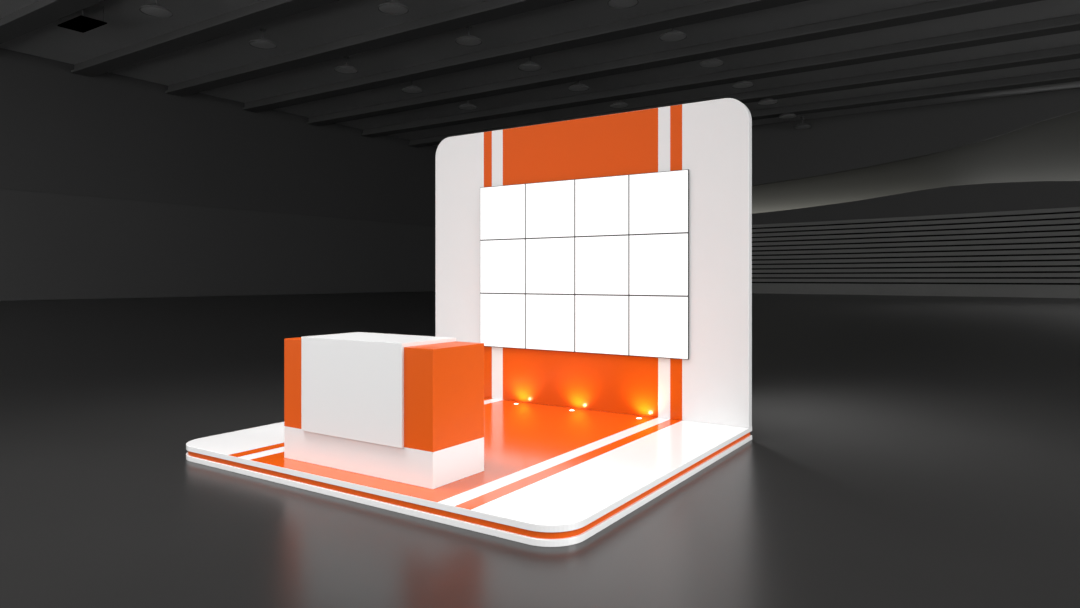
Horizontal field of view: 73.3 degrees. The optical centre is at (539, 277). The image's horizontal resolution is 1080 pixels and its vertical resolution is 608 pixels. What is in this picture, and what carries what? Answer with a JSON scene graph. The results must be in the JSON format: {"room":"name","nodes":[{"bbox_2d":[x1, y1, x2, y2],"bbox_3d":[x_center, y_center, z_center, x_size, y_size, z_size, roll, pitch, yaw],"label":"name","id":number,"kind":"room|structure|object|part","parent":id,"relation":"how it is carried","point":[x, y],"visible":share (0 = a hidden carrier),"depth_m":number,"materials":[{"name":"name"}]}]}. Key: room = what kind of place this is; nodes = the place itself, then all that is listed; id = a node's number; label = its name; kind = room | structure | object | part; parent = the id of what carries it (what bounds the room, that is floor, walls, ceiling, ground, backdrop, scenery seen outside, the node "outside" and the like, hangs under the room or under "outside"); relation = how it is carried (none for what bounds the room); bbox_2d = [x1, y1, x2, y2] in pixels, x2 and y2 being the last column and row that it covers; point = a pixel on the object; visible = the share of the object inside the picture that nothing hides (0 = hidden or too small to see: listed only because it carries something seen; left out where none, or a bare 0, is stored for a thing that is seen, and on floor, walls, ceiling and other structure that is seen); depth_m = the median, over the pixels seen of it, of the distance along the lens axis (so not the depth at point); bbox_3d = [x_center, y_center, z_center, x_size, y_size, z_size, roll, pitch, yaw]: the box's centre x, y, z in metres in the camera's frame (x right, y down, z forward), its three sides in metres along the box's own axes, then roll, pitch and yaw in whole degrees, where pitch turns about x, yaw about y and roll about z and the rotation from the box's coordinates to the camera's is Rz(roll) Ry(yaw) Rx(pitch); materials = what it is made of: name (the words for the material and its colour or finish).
{"room":"exhibition hall","nodes":[
{"label":"exhibition hall","id":0,"kind":"room"},
{"bbox_2d":[0,48,437,226],"bbox_3d":[-34.769,-7.807,63.979,0.350,19.100,105.000,0,0,33],"label":"wall","id":1,"kind":"structure","parent":0,"point":[106,135],"depth_m":67.09,"materials":[{"name":"black paint"}]},
{"bbox_2d":[0,189,434,300],"bbox_3d":[-34.519,-2.482,63.813,0.250,8.450,105.000,0,0,33],"label":"wall","id":2,"kind":"structure","parent":1,"relation":"attached to","point":[53,246],"depth_m":66.83,"materials":[{"name":"black paint"}]},
{"bbox_2d":[0,291,1079,607],"bbox_3d":[16.945,1.893,30.368,124.500,0.300,106.000,0,0,33],"label":"floor","id":3,"kind":"structure","parent":0,"point":[903,451],"depth_m":6.15,"materials":[{"name":"concrete"}]},
{"bbox_2d":[186,398,751,546],"bbox_3d":[-0.629,1.671,7.430,4.430,0.143,3.875,0,0,33],"label":"platform","id":4,"kind":"object","parent":3,"relation":"on","point":[552,476],"visible":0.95,"depth_m":6.16,"materials":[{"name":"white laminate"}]},
{"bbox_2d":[284,332,483,488],"bbox_3d":[-1.377,1.054,6.228,1.759,1.090,0.654,0,0,33],"label":"counter","id":5,"kind":"object","parent":4,"relation":"on","point":[408,409],"depth_m":5.84,"materials":[{"name":"white plastic"}]},
{"bbox_3d":[-1.565,0.917,5.975,1.196,0.814,0.024,0,0,33],"label":"panel","id":6,"kind":"part","parent":5,"relation":"part of","materials":[{"name":"white plastic"}]},
{"bbox_2d":[304,332,455,346],"bbox_3d":[-1.385,0.524,6.248,1.196,0.030,0.630,0,0,33],"label":"countertop","id":7,"kind":"structure","parent":5,"relation":"on","point":[408,340],"depth_m":6.11,"materials":[{"name":"white laminate"}]},
{"bbox_2d":[0,0,1079,145],"bbox_3d":[22.463,-17.557,38.708,124.500,0.400,86.000,0,0,33],"label":"ceiling","id":8,"kind":"structure","parent":0,"point":[126,25],"depth_m":54.88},
{"bbox_2d":[0,0,104,43],"bbox_3d":[9.775,-16.987,18.805,123.700,0.740,1.600,0,0,33],"label":"ceiling beam","id":9,"kind":"structure","parent":8,"relation":"attached to","point":[38,14],"depth_m":46.27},
{"bbox_2d":[57,6,106,32],"bbox_3d":[-29.410,-16.807,46.615,3.150,1.100,1.550,0,0,33],"label":"ceiling hatch","id":10,"kind":"object","parent":8,"relation":"hanging from","point":[81,23],"visible":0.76,"depth_m":46.53,"materials":[{"name":"black metal"}]},
{"bbox_3d":[-29.410,-16.297,46.615,3.150,0.080,1.550,0,0,33],"label":"panel","id":11,"kind":"part","parent":10,"relation":"part of","materials":[{"name":"black"}]},
{"bbox_2d":[139,0,172,17],"bbox_3d":[-23.473,-16.797,44.397,1.840,1.120,1.840,0,0,33],"label":"ceiling lamp","id":12,"kind":"object","parent":8,"relation":"hanging from","point":[155,10],"visible":1,"depth_m":44.22,"materials":[{"name":"grey"}]},
{"bbox_2d":[140,7,171,16],"bbox_3d":[-23.473,-16.277,44.397,1.740,0.080,1.740,0,0,33],"label":"diffuser","id":13,"kind":"object","parent":12,"relation":"attached to","point":[151,11],"depth_m":44.27,"materials":[{"name":"grey glass"}]},
{"bbox_2d":[71,0,338,76],"bbox_3d":[14.051,-16.987,25.268,123.700,0.740,1.600,0,0,33],"label":"ceiling beam","id":14,"kind":"structure","parent":8,"relation":"attached to","point":[265,11],"depth_m":49.70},
{"bbox_2d":[249,28,276,48],"bbox_3d":[-19.335,-16.797,50.652,1.840,1.120,1.840,0,0,33],"label":"ceiling lamp","id":15,"kind":"object","parent":8,"relation":"hanging from","point":[262,43],"visible":1,"depth_m":50.48,"materials":[{"name":"grey metal"}]},
{"bbox_3d":[-19.335,-17.007,50.652,0.440,0.700,0.440,0,0,33],"label":"stem","id":16,"kind":"part","parent":15,"relation":"part of","materials":[{"name":"grey metal"}]},
{"bbox_3d":[-19.335,-16.467,50.652,1.840,0.420,1.840,0,0,33],"label":"lamp shade","id":17,"kind":"part","parent":15,"relation":"part of","materials":[{"name":"grey"}]},
{"bbox_2d":[250,41,275,48],"bbox_3d":[-19.335,-16.277,50.652,1.740,0.080,1.740,0,0,33],"label":"diffuser","id":18,"kind":"object","parent":15,"relation":"attached to","point":[257,44],"depth_m":50.54,"materials":[{"name":"grey glass"}]},
{"bbox_2d":[334,56,357,73],"bbox_3d":[-15.197,-16.797,56.907,1.840,1.120,1.840,0,0,33],"label":"ceiling lamp","id":19,"kind":"object","parent":8,"relation":"hanging from","point":[345,69],"visible":0.98,"depth_m":56.78,"materials":[{"name":"grey metal"}]},
{"bbox_3d":[-15.197,-16.467,56.907,1.840,0.420,1.840,0,0,33],"label":"lamp shade","id":20,"kind":"part","parent":19,"relation":"part of","materials":[{"name":"grey metal"}]},
{"bbox_2d":[335,67,356,72],"bbox_3d":[-15.197,-16.277,56.907,1.740,0.080,1.740,0,0,33],"label":"diffuser","id":21,"kind":"object","parent":19,"relation":"attached to","point":[338,69],"depth_m":56.72,"materials":[{"name":"grey glass"}]},
{"bbox_2d":[165,0,573,96],"bbox_3d":[18.327,-16.987,31.732,123.700,0.740,1.600,0,0,33],"label":"ceiling beam","id":22,"kind":"structure","parent":8,"relation":"attached to","point":[489,10],"depth_m":51.58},
{"bbox_2d":[378,0,408,14],"bbox_3d":[-8.883,-16.797,43.977,1.840,1.120,1.840,0,0,33],"label":"ceiling lamp","id":23,"kind":"object","parent":8,"relation":"hanging from","point":[392,7],"visible":1,"depth_m":43.77,"materials":[{"name":"grey"}]},
{"bbox_2d":[379,4,407,13],"bbox_3d":[-8.883,-16.277,43.977,1.740,0.080,1.740,0,0,33],"label":"diffuser","id":24,"kind":"object","parent":23,"relation":"attached to","point":[384,8],"depth_m":43.88,"materials":[{"name":"grey glass"}]},
{"bbox_2d":[401,81,422,93],"bbox_3d":[-11.115,-16.797,63.079,1.840,1.120,1.840,0,0,33],"label":"ceiling lamp","id":25,"kind":"object","parent":8,"relation":"hanging from","point":[411,89],"visible":0.91,"depth_m":62.85,"materials":[{"name":"grey metal"}]},
{"bbox_3d":[-11.115,-16.467,63.079,1.840,0.420,1.840,0,0,33],"label":"lamp shade","id":26,"kind":"part","parent":25,"relation":"part of","materials":[{"name":"grey"}]},
{"bbox_2d":[402,88,421,92],"bbox_3d":[-11.115,-16.277,63.079,1.740,0.080,1.740,0,0,33],"label":"diffuser","id":27,"kind":"object","parent":25,"relation":"attached to","point":[406,90],"depth_m":62.87,"materials":[{"name":"grey glass"}]},
{"bbox_2d":[458,100,476,109],"bbox_3d":[-6.921,-16.797,69.417,1.840,1.120,1.840,0,0,33],"label":"ceiling lamp","id":28,"kind":"object","parent":8,"relation":"hanging from","point":[467,106],"visible":0.89,"depth_m":69.12,"materials":[{"name":"grey metal"}]},
{"bbox_2d":[459,106,475,109],"bbox_3d":[-6.921,-16.277,69.417,1.740,0.080,1.740,0,0,33],"label":"diffuser","id":29,"kind":"object","parent":28,"relation":"attached to","point":[460,107],"depth_m":69.25,"materials":[{"name":"grey glass"}]},
{"bbox_2d":[455,26,481,45],"bbox_3d":[-4.911,-16.797,49.982,1.840,1.120,1.840,0,0,33],"label":"ceiling lamp","id":30,"kind":"object","parent":8,"relation":"hanging from","point":[465,40],"visible":0.93,"depth_m":49.83,"materials":[{"name":"grey metal"}]},
{"bbox_3d":[-4.911,-16.467,49.982,1.840,0.420,1.840,0,0,33],"label":"lamp shade","id":31,"kind":"part","parent":30,"relation":"part of","materials":[{"name":"grey"}]},
{"bbox_2d":[456,38,480,45],"bbox_3d":[-4.911,-16.277,49.982,1.740,0.080,1.740,0,0,33],"label":"diffuser","id":32,"kind":"object","parent":30,"relation":"attached to","point":[461,41],"depth_m":49.87,"materials":[{"name":"grey glass"}]},
{"bbox_2d":[242,0,807,112],"bbox_3d":[22.603,-16.987,38.196,123.700,0.740,1.600,0,0,33],"label":"ceiling beam","id":33,"kind":"structure","parent":8,"relation":"attached to","point":[715,9],"depth_m":52.99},
{"bbox_2d":[518,57,541,71],"bbox_3d":[-0.773,-16.797,56.237,1.840,1.120,1.840,0,0,33],"label":"ceiling lamp","id":34,"kind":"object","parent":8,"relation":"hanging from","point":[529,66],"visible":0.91,"depth_m":56.00,"materials":[{"name":"grey metal"}]},
{"bbox_3d":[-0.773,-16.467,56.237,1.840,0.420,1.840,0,0,33],"label":"lamp shade","id":35,"kind":"part","parent":34,"relation":"part of","materials":[{"name":"grey"}]},
{"bbox_2d":[519,65,540,70],"bbox_3d":[-0.773,-16.277,56.237,1.740,0.080,1.740,0,0,33],"label":"diffuser","id":36,"kind":"object","parent":34,"relation":"attached to","point":[522,67],"depth_m":56.12,"materials":[{"name":"grey glass"}]},
{"bbox_2d":[568,81,588,91],"bbox_3d":[3.310,-16.797,62.409,1.840,1.120,1.840,0,0,33],"label":"ceiling lamp","id":37,"kind":"object","parent":8,"relation":"hanging from","point":[578,87],"visible":0.86,"depth_m":62.18,"materials":[{"name":"grey metal"}]},
{"bbox_2d":[569,86,587,90],"bbox_3d":[3.310,-16.277,62.409,1.740,0.080,1.740,0,0,33],"label":"diffuser","id":38,"kind":"object","parent":37,"relation":"attached to","point":[572,88],"depth_m":62.20,"materials":[{"name":"grey glass"}]},
{"bbox_2d":[609,100,627,107],"bbox_3d":[7.448,-16.797,68.664,1.840,1.120,1.840,0,0,33],"label":"ceiling lamp","id":39,"kind":"object","parent":8,"relation":"hanging from","point":[618,104],"visible":0.85,"depth_m":68.33,"materials":[{"name":"grey"}]},
{"bbox_2d":[610,104,627,107],"bbox_3d":[7.448,-16.277,68.664,1.740,0.080,1.740,0,0,33],"label":"diffuser","id":40,"kind":"object","parent":39,"relation":"attached to","point":[611,105],"depth_m":68.48,"materials":[{"name":"grey glass"}]},
{"bbox_2d":[607,0,638,8],"bbox_3d":[4.905,-16.797,42.889,1.840,1.120,1.840,0,0,33],"label":"ceiling lamp","id":41,"kind":"object","parent":8,"relation":"hanging from","point":[619,4],"visible":1,"depth_m":42.98,"materials":[{"name":"grey metal"}]},
{"bbox_2d":[659,28,686,41],"bbox_3d":[8.988,-16.797,49.061,1.840,1.120,1.840,0,0,33],"label":"ceiling lamp","id":42,"kind":"object","parent":8,"relation":"hanging from","point":[673,35],"visible":0.91,"depth_m":48.82,"materials":[{"name":"grey metal"}]},
{"bbox_2d":[660,33,685,40],"bbox_3d":[8.988,-16.277,49.061,1.740,0.080,1.740,0,0,33],"label":"diffuser","id":43,"kind":"object","parent":42,"relation":"attached to","point":[665,36],"depth_m":48.92,"materials":[{"name":"grey glass"}]},
{"bbox_2d":[307,0,1042,125],"bbox_3d":[26.879,-16.987,44.660,123.700,0.740,1.600,0,0,33],"label":"ceiling beam","id":44,"kind":"structure","parent":8,"relation":"attached to","point":[937,9],"depth_m":54.06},
{"bbox_2d":[699,58,723,67],"bbox_3d":[13.071,-16.797,55.233,1.840,1.120,1.840,0,0,33],"label":"ceiling lamp","id":45,"kind":"object","parent":8,"relation":"hanging from","point":[711,62],"visible":0.86,"depth_m":54.96,"materials":[{"name":"grey metal"}]},
{"bbox_2d":[700,61,722,66],"bbox_3d":[13.071,-16.277,55.233,1.740,0.080,1.740,0,0,33],"label":"diffuser","id":46,"kind":"object","parent":45,"relation":"attached to","point":[704,63],"depth_m":55.08,"materials":[{"name":"grey glass"}]},
{"bbox_2d":[361,14,1079,137],"bbox_3d":[31.155,-16.987,51.123,123.700,0.740,1.600,0,0,33],"label":"ceiling beam","id":47,"kind":"structure","parent":8,"relation":"attached to","point":[1070,23],"depth_m":58.77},
{"bbox_2d":[731,80,753,88],"bbox_3d":[17.154,-16.797,61.405,1.840,1.120,1.840,0,0,33],"label":"ceiling lamp","id":48,"kind":"object","parent":8,"relation":"hanging from","point":[742,84],"visible":0.91,"depth_m":61.11,"materials":[{"name":"grey"}]},
{"bbox_2d":[732,83,752,87],"bbox_3d":[17.154,-16.277,61.405,1.740,0.080,1.740,0,0,33],"label":"diffuser","id":49,"kind":"object","parent":48,"relation":"attached to","point":[736,85],"depth_m":61.23,"materials":[{"name":"grey glass"}]},
{"bbox_2d":[408,44,1079,146],"bbox_3d":[35.431,-16.987,57.587,123.700,0.740,1.600,0,0,33],"label":"ceiling beam","id":50,"kind":"structure","parent":8,"relation":"attached to","point":[1071,52],"depth_m":61.71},
{"bbox_2d":[757,98,777,104],"bbox_3d":[21.126,-16.797,67.410,1.840,1.120,1.840,0,0,33],"label":"ceiling lamp","id":51,"kind":"object","parent":8,"relation":"hanging from","point":[767,101],"visible":0.89,"depth_m":67.15,"materials":[{"name":"grey metal"}]},
{"bbox_2d":[758,101,776,104],"bbox_3d":[21.126,-16.277,67.410,1.740,0.080,1.740,0,0,33],"label":"diffuser","id":52,"kind":"object","parent":51,"relation":"attached to","point":[760,102],"depth_m":67.27,"materials":[{"name":"grey glass"}]},
{"bbox_2d":[778,106,796,118],"bbox_3d":[25.043,-16.797,73.331,1.840,1.120,1.840,0,0,33],"label":"ceiling lamp","id":53,"kind":"object","parent":8,"relation":"hanging from","point":[785,115],"visible":1,"depth_m":72.98,"materials":[{"name":"grey"}]},
{"bbox_3d":[25.043,-16.467,73.331,1.840,0.420,1.840,0,0,33],"label":"lamp shade","id":54,"kind":"part","parent":53,"relation":"part of","materials":[{"name":"grey"}]},
{"bbox_2d":[779,115,796,118],"bbox_3d":[25.043,-16.277,73.331,1.740,0.080,1.740,0,0,33],"label":"diffuser","id":55,"kind":"object","parent":53,"relation":"attached to","point":[781,116],"depth_m":73.09,"materials":[{"name":"grey glass"}]},
{"bbox_2d":[794,117,811,128],"bbox_3d":[28.354,-16.797,78.335,1.840,1.120,1.840,0,0,33],"label":"ceiling lamp","id":56,"kind":"object","parent":8,"relation":"hanging from","point":[802,125],"visible":1,"depth_m":77.98,"materials":[{"name":"grey metal"}]},
{"bbox_2d":[794,126,810,128],"bbox_3d":[28.354,-16.277,78.335,1.740,0.080,1.740,0,0,33],"label":"diffuser","id":57,"kind":"object","parent":56,"relation":"attached to","point":[796,127],"depth_m":78.32,"materials":[{"name":"grey glass"}]},
{"bbox_3d":[28.354,-16.467,78.335,1.840,0.420,1.840,0,0,33],"label":"lamp shade","id":58,"kind":"part","parent":56,"relation":"part of","materials":[{"name":"grey metal"}]},
{"bbox_2d":[750,69,1079,119],"bbox_3d":[39.707,-16.987,64.051,123.700,0.740,1.600,0,0,33],"label":"ceiling beam","id":59,"kind":"structure","parent":8,"relation":"attached to","point":[1072,75],"depth_m":66.44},
{"bbox_2d":[752,88,1079,185],"bbox_3d":[30.349,-13.607,78.814,91.400,7.500,0.400,0,0,33],"label":"wall","id":60,"kind":"structure","parent":8,"relation":"attached to","point":[781,152],"depth_m":74.86,"materials":[{"name":"grey paint"}]},
{"bbox_2d":[752,207,1079,297],"bbox_3d":[32.147,-2.182,73.692,100.382,7.850,6.027,0,0,41],"label":"wall","id":61,"kind":"structure","parent":0,"point":[1035,253],"depth_m":71.05,"materials":[{"name":"black metal"}]},
{"bbox_2d":[752,181,1079,224],"bbox_3d":[32.136,-7.449,73.674,100.388,2.684,6.067,0,0,41],"label":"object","id":62,"kind":"structure","parent":61,"relation":"attached to","point":[1007,196],"depth_m":69.57,"materials":[{"name":"grey"}]},
{"bbox_2d":[752,111,1079,213],"bbox_3d":[45.940,-7.807,73.836,124.100,19.100,0.500,0,0,33],"label":"wall","id":63,"kind":"structure","parent":0,"point":[1047,150],"depth_m":75.32,"materials":[{"name":"grey paint"}]},
{"label":"outside","id":64,"kind":"structure","parent":0,"visible":0},
{"bbox_2d":[435,98,751,427],"bbox_3d":[0.408,-0.176,8.998,4.430,3.552,0.105,0,0,33],"label":"wall","id":65,"kind":"structure","parent":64,"point":[712,139],"depth_m":8.47,"materials":[{"name":"white paint"}]},
{"bbox_2d":[480,293,524,348],"bbox_3d":[-0.487,0.556,9.509,0.735,0.706,0.029,0,0,33],"label":"display panel","id":66,"kind":"object","parent":65,"relation":"attached to","point":[502,316],"visible":0.88,"depth_m":9.49,"materials":[{"name":"white plastic"}]},
{"bbox_2d":[480,239,524,293],"bbox_3d":[-0.487,-0.150,9.509,0.735,0.706,0.029,0,0,33],"label":"display panel","id":67,"kind":"object","parent":66,"relation":"on","point":[502,262],"visible":1,"depth_m":9.49,"materials":[{"name":"white plastic"}]},
{"bbox_2d":[480,184,524,239],"bbox_3d":[-0.487,-0.858,9.509,0.735,0.706,0.029,0,0,33],"label":"display panel","id":68,"kind":"object","parent":67,"relation":"on","point":[502,208],"visible":1,"depth_m":9.49,"materials":[{"name":"white plastic"}]},
{"bbox_2d":[525,294,574,351],"bbox_3d":[0.126,0.556,9.103,0.735,0.706,0.029,0,0,33],"label":"display panel","id":69,"kind":"object","parent":65,"relation":"attached to","point":[549,318],"visible":1,"depth_m":9.08,"materials":[{"name":"white plastic"}]},
{"bbox_2d":[525,237,574,294],"bbox_3d":[0.126,-0.150,9.103,0.735,0.706,0.029,0,0,33],"label":"display panel","id":70,"kind":"object","parent":69,"relation":"on","point":[549,262],"visible":1,"depth_m":9.08,"materials":[{"name":"white plastic"}]},
{"bbox_2d":[525,179,574,238],"bbox_3d":[0.126,-0.858,9.103,0.735,0.706,0.029,0,0,33],"label":"display panel","id":71,"kind":"object","parent":70,"relation":"on","point":[549,206],"visible":1,"depth_m":9.08,"materials":[{"name":"white plastic"}]},
{"bbox_2d":[575,295,628,355],"bbox_3d":[0.740,0.556,8.697,0.734,0.706,0.029,0,0,33],"label":"display panel","id":72,"kind":"object","parent":65,"relation":"attached to","point":[601,321],"visible":1,"depth_m":8.67,"materials":[{"name":"white plastic"}]},
{"bbox_2d":[575,235,628,294],"bbox_3d":[0.740,-0.150,8.697,0.734,0.706,0.029,0,0,33],"label":"display panel","id":73,"kind":"object","parent":72,"relation":"on","point":[601,262],"visible":1,"depth_m":8.67,"materials":[{"name":"white"}]},
{"bbox_2d":[575,175,628,236],"bbox_3d":[0.740,-0.858,8.697,0.734,0.706,0.029,0,0,33],"label":"display panel","id":74,"kind":"object","parent":73,"relation":"on","point":[601,203],"visible":1,"depth_m":8.67,"materials":[{"name":"white plastic"}]},
{"bbox_2d":[629,295,688,359],"bbox_3d":[1.353,0.556,8.292,0.735,0.706,0.029,0,0,33],"label":"display panel","id":75,"kind":"object","parent":65,"relation":"attached to","point":[658,325],"visible":1,"depth_m":8.27,"materials":[{"name":"white plastic"}]},
{"bbox_2d":[629,233,688,295],"bbox_3d":[1.353,-0.150,8.292,0.735,0.706,0.029,0,0,33],"label":"display panel","id":76,"kind":"object","parent":75,"relation":"on","point":[658,263],"visible":1,"depth_m":8.27,"materials":[{"name":"white plastic"}]},
{"bbox_2d":[629,169,688,234],"bbox_3d":[1.353,-0.858,8.292,0.735,0.706,0.029,0,0,33],"label":"display panel","id":77,"kind":"object","parent":76,"relation":"on","point":[658,201],"visible":1,"depth_m":8.27,"materials":[{"name":"white plastic"}]}
]}

